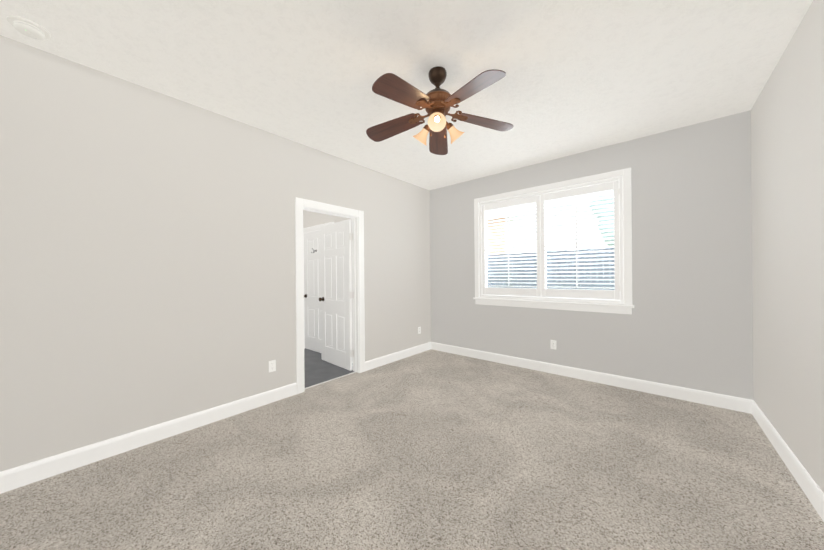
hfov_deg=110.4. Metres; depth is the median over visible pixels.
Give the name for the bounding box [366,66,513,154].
ceiling fan
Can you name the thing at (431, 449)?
floor carpet
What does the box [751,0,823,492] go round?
wall
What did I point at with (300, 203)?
door frame
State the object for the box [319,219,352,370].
door
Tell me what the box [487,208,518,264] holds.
house
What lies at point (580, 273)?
fence
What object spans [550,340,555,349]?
electrical outlet
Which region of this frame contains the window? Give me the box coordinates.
[473,168,633,313]
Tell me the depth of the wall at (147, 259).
2.21 m
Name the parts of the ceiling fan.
blade, blade, blade, blade, blade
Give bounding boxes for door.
[304,230,320,352]
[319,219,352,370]
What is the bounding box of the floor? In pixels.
[304,348,353,387]
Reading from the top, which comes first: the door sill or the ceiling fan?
the ceiling fan
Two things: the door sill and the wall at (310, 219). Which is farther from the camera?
the wall at (310, 219)
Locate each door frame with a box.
[295,197,364,393]
[303,222,333,348]
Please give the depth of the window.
3.54 m
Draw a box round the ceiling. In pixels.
[0,0,812,189]
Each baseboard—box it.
[0,383,296,493]
[365,342,431,370]
[432,342,747,412]
[748,399,823,521]
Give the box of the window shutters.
[479,177,623,302]
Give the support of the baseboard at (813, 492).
attached to the wall at (787, 149)
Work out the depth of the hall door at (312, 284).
4.85 m
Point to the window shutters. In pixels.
(541, 291)
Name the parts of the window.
window sash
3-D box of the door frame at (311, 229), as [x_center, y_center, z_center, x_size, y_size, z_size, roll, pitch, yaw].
[-1.591,0.236,4.780,0.976,2.118,0.045,-1,0,41]
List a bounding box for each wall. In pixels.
[0,35,430,471]
[303,210,352,349]
[430,110,753,399]
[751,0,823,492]
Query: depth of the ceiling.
1.96 m
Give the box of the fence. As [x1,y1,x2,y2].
[488,248,614,289]
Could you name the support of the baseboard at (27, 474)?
attached to the wall at (147, 259)
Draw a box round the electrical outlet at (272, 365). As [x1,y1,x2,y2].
[269,360,275,371]
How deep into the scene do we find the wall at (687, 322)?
3.00 m
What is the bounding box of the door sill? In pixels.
[305,372,355,388]
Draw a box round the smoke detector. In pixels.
[6,15,50,39]
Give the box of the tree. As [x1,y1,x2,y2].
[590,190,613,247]
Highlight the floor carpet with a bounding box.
[0,349,823,549]
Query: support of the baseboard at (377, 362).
attached to the wall at (147, 259)
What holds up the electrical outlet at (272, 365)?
attached to the wall at (147, 259)
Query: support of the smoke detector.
attached to the ceiling
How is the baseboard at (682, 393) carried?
attached to the wall at (687, 322)
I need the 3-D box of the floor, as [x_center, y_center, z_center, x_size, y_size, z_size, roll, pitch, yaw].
[-2.192,1.351,3.916,2.360,0.096,2.390,-1,0,41]

